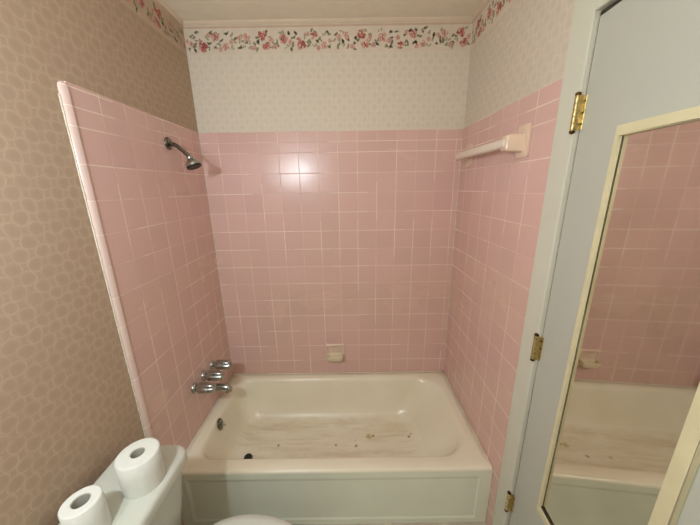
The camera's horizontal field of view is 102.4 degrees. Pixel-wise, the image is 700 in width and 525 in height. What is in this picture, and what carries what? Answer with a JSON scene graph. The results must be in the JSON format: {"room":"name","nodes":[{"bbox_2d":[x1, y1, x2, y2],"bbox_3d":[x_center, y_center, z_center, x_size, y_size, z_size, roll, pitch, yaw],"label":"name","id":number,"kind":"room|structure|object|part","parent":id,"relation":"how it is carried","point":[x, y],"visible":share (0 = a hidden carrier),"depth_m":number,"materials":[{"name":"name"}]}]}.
{"room":"bathroom","nodes":[
{"label":"bathroom","id":0,"kind":"room"},
{"bbox_2d":[0,0,232,524],"bbox_3d":[-0.908,0.290,0.478,0.112,2.490,2.758,-1,15,0],"label":"wall","id":1,"kind":"structure","parent":0,"point":[112,310],"depth_m":0.95,"materials":[{"name":"paper"}]},
{"bbox_3d":[-0.855,0.396,1.101,0.012,1.961,0.022,-1,15,0],"label":"bullnose trim","id":2,"kind":"part","parent":1,"relation":"part of","materials":[{"name":"tile"}]},
{"bbox_3d":[-0.858,0.292,1.491,0.008,1.961,0.786,-1,15,0],"label":"tile panel","id":3,"kind":"part","parent":1,"relation":"part of","materials":[{"name":"pink tile"}]},
{"bbox_2d":[157,0,182,23],"bbox_3d":[-0.877,-0.904,0.152,0.012,0.016,2.746,-1,15,0],"label":"trim","id":4,"kind":"structure","parent":1,"relation":"attached to","point":[161,2],"depth_m":1.38,"materials":[{"name":"paint"}]},
{"bbox_2d":[164,137,201,169],"bbox_3d":[-0.796,-0.523,1.352,0.142,0.151,0.070,-1,15,0],"label":"shower head","id":5,"kind":"object","parent":1,"relation":"attached to","point":[191,164],"visible":1,"depth_m":1.34},
{"bbox_3d":[-0.819,-0.541,1.349,0.096,0.074,0.019,-1,15,0],"label":"shower arm","id":6,"kind":"part","parent":5,"relation":"part of","materials":[{"name":"silver metal"}]},
{"bbox_2d":[191,382,215,393],"bbox_3d":[-0.790,0.681,1.531,0.115,0.058,0.058,-1,15,0],"label":"handle","id":7,"kind":"object","parent":1,"relation":"attached to","point":[202,387],"visible":1,"depth_m":1.51,"materials":[{"name":"silver metal"}]},
{"bbox_2d":[201,370,224,380],"bbox_3d":[-0.790,0.655,1.633,0.115,0.058,0.058,-1,15,0],"label":"handle","id":8,"kind":"object","parent":1,"relation":"attached to","point":[211,375],"visible":1,"depth_m":1.61,"materials":[{"name":"silver metal"}]},
{"bbox_2d":[210,360,231,369],"bbox_3d":[-0.791,0.629,1.735,0.115,0.058,0.058,-1,15,0],"label":"handle","id":9,"kind":"object","parent":1,"relation":"attached to","point":[218,364],"visible":1,"depth_m":1.72,"materials":[{"name":"silver metal"}]},
{"bbox_2d":[215,383,231,392],"bbox_3d":[-0.772,0.735,1.655,0.150,0.061,0.054,-1,15,0],"label":"tub spout","id":10,"kind":"object","parent":1,"relation":"attached to","point":[227,388],"visible":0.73,"depth_m":1.64,"materials":[{"name":"silver metal"}]},
{"bbox_2d":[163,0,482,20],"bbox_3d":[-0.070,-0.965,0.144,1.828,0.080,2.958,-1,15,0],"label":"ceiling","id":11,"kind":"structure","parent":0,"point":[187,10],"depth_m":1.39,"materials":[{"name":"paint"}]},
{"bbox_2d":[183,21,472,373],"bbox_3d":[-0.099,-0.091,1.851,1.736,2.490,0.112,-1,15,0],"label":"wall","id":12,"kind":"structure","parent":0,"point":[329,150],"depth_m":1.69,"materials":[{"name":"tile"}]},
{"bbox_2d":[182,16,472,25],"bbox_3d":[-0.118,-1.272,1.483,1.536,0.016,0.012,-1,15,0],"label":"trim","id":13,"kind":"structure","parent":12,"relation":"attached to","point":[443,18],"depth_m":1.48,"materials":[{"name":"paint"}]},
{"bbox_3d":[-0.095,0.183,1.875,1.536,1.949,0.008,-1,15,0],"label":"tile panel","id":14,"kind":"part","parent":12,"relation":"part of","materials":[{"name":"pink tile"}]},
{"bbox_2d":[325,344,344,361],"bbox_3d":[-0.105,0.638,1.959,0.136,0.126,0.064,-1,15,0],"label":"soap dish","id":15,"kind":"object","parent":12,"relation":"attached to","point":[333,352],"visible":1,"depth_m":1.98,"materials":[{"name":"beige ceramic"}]},
{"bbox_2d":[327,353,342,361],"bbox_3d":[-0.102,0.667,1.962,0.110,0.049,0.054,-1,15,0],"label":"tray","id":16,"kind":"object","parent":15,"relation":"on","point":[331,357],"depth_m":1.95,"materials":[{"name":"beige ceramic"}]},
{"bbox_2d":[293,521,486,524],"bbox_3d":[-0.030,1.518,0.808,1.828,0.080,2.958,-1,15,0],"label":"floor","id":17,"kind":"structure","parent":0,"point":[424,523],"depth_m":1.41,"materials":[{"name":"plastic"}]},
{"bbox_2d":[58,445,292,524],"bbox_3d":[-0.446,1.081,0.882,0.737,0.738,0.508,-1,15,0],"label":"toilet","id":18,"kind":"object","parent":17,"relation":"on","point":[162,505],"visible":0.67,"depth_m":0.91,"materials":[{"name":"white ceramic"}]},
{"bbox_2d":[57,485,111,524],"bbox_3d":[-0.707,0.680,0.754,0.088,0.112,0.088,-1,15,0],"label":"toilet paper roll","id":19,"kind":"object","parent":18,"relation":"on","point":[88,505],"visible":1,"depth_m":0.74,"materials":[{"name":"paper"}]},
{"bbox_3d":[-0.700,0.749,0.793,0.240,0.042,0.508,-1,15,0],"label":"tank lid","id":20,"kind":"part","parent":18,"relation":"part of","materials":[{"name":"white ceramic"}]},
{"bbox_2d":[114,438,165,498],"bbox_3d":[-0.658,0.643,0.887,0.116,0.112,0.115,-1,15,0],"label":"toilet paper roll","id":21,"kind":"object","parent":18,"relation":"on","point":[140,468],"visible":1,"depth_m":0.85,"materials":[{"name":"paper"},{"name":"cardboard"}]},
{"bbox_3d":[-0.704,0.912,0.839,0.216,0.305,0.474,-1,15,0],"label":"tank","id":22,"kind":"part","parent":18,"relation":"part of","materials":[{"name":"white ceramic"}]},
{"bbox_3d":[-0.341,1.009,0.866,0.524,0.031,0.416,-1,15,0],"label":"seat lid","id":23,"kind":"part","parent":18,"relation":"part of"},
{"bbox_2d":[181,371,492,524],"bbox_3d":[-0.082,1.053,1.724,1.517,0.346,0.730,-1,15,0],"label":"bathtub","id":24,"kind":"object","parent":17,"relation":"on","point":[401,446],"visible":0.96,"depth_m":1.53,"materials":[{"name":"ceramic"}]},
{"bbox_3d":[-0.760,0.948,1.651,0.019,0.072,0.054,-1,15,0],"label":"overflow plate","id":25,"kind":"part","parent":24,"relation":"part of","materials":[{"name":"silver metal"}]},
{"bbox_2d":[181,372,492,474],"bbox_3d":[-0.082,1.020,1.715,1.517,0.268,0.730,-1,15,0],"label":"basin","id":26,"kind":"object","parent":24,"relation":"in","point":[345,423],"depth_m":1.81,"materials":[{"name":"ceramic"}]},
{"bbox_2d":[444,0,600,524],"bbox_3d":[0.718,0.265,0.475,0.108,2.490,2.758,-1,15,0],"label":"wall","id":27,"kind":"structure","parent":0,"point":[518,51],"depth_m":1.24,"materials":[{"name":"tile"}]},
{"bbox_2d":[472,0,487,18],"bbox_3d":[0.647,-0.928,0.149,0.012,0.016,2.746,-1,15,0],"label":"trim","id":28,"kind":"structure","parent":27,"relation":"attached to","point":[483,2],"depth_m":1.40,"materials":[{"name":"paint"}]},
{"bbox_2d":[455,123,531,166],"bbox_3d":[0.614,-0.517,1.295,0.078,0.116,0.568,-1,15,0],"label":"towel rail","id":29,"kind":"object","parent":27,"relation":"attached to","point":[519,143],"visible":1,"depth_m":1.06,"materials":[{"name":"ceramic"}]},
{"bbox_3d":[0.648,-0.582,1.535,0.010,0.116,0.072,-1,15,0],"label":"post plate","id":30,"kind":"part","parent":29,"relation":"part of","materials":[{"name":"beige ceramic"}]},
{"bbox_3d":[0.613,-0.452,1.067,0.064,0.070,0.055,-1,15,0],"label":"post","id":31,"kind":"part","parent":29,"relation":"part of","materials":[{"name":"beige ceramic"}]},
{"bbox_3d":[0.649,-0.455,1.058,0.010,0.116,0.078,-1,15,0],"label":"post plate","id":32,"kind":"part","parent":29,"relation":"part of","materials":[{"name":"beige ceramic"}]},
{"bbox_3d":[0.670,0.274,1.490,0.008,1.949,0.786,-1,15,0],"label":"tile panel","id":33,"kind":"part","parent":27,"relation":"part of","materials":[{"name":"pink tile"}]},
{"bbox_2d":[492,0,621,524],"bbox_3d":[0.744,0.379,0.608,0.164,2.200,1.000,-1,15,0],"label":"trim","id":34,"kind":"structure","parent":27,"relation":"attached to","point":[585,14],"depth_m":0.93,"materials":[{"name":"paint"}]},
{"bbox_3d":[0.658,-0.606,0.357,0.024,0.086,0.783,-1,15,0],"label":"head casing","id":35,"kind":"part","parent":34,"relation":"part of","materials":[{"name":"paint"}]},
{"bbox_2d":[504,0,699,524],"bbox_3d":[0.663,0.436,0.646,0.060,2.048,0.774,0,15,3],"label":"door","id":36,"kind":"structure","parent":27,"relation":"in","point":[646,60],"depth_m":0.74,"materials":[{"name":"paint"}]},
{"bbox_2d":[536,106,699,524],"bbox_3d":[0.653,0.317,0.681,0.013,1.251,0.334,0,15,3],"label":"mirror","id":37,"kind":"object","parent":36,"relation":"attached to","point":[624,448],"visible":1,"depth_m":0.64,"materials":[{"name":"clear glass"}]}
]}

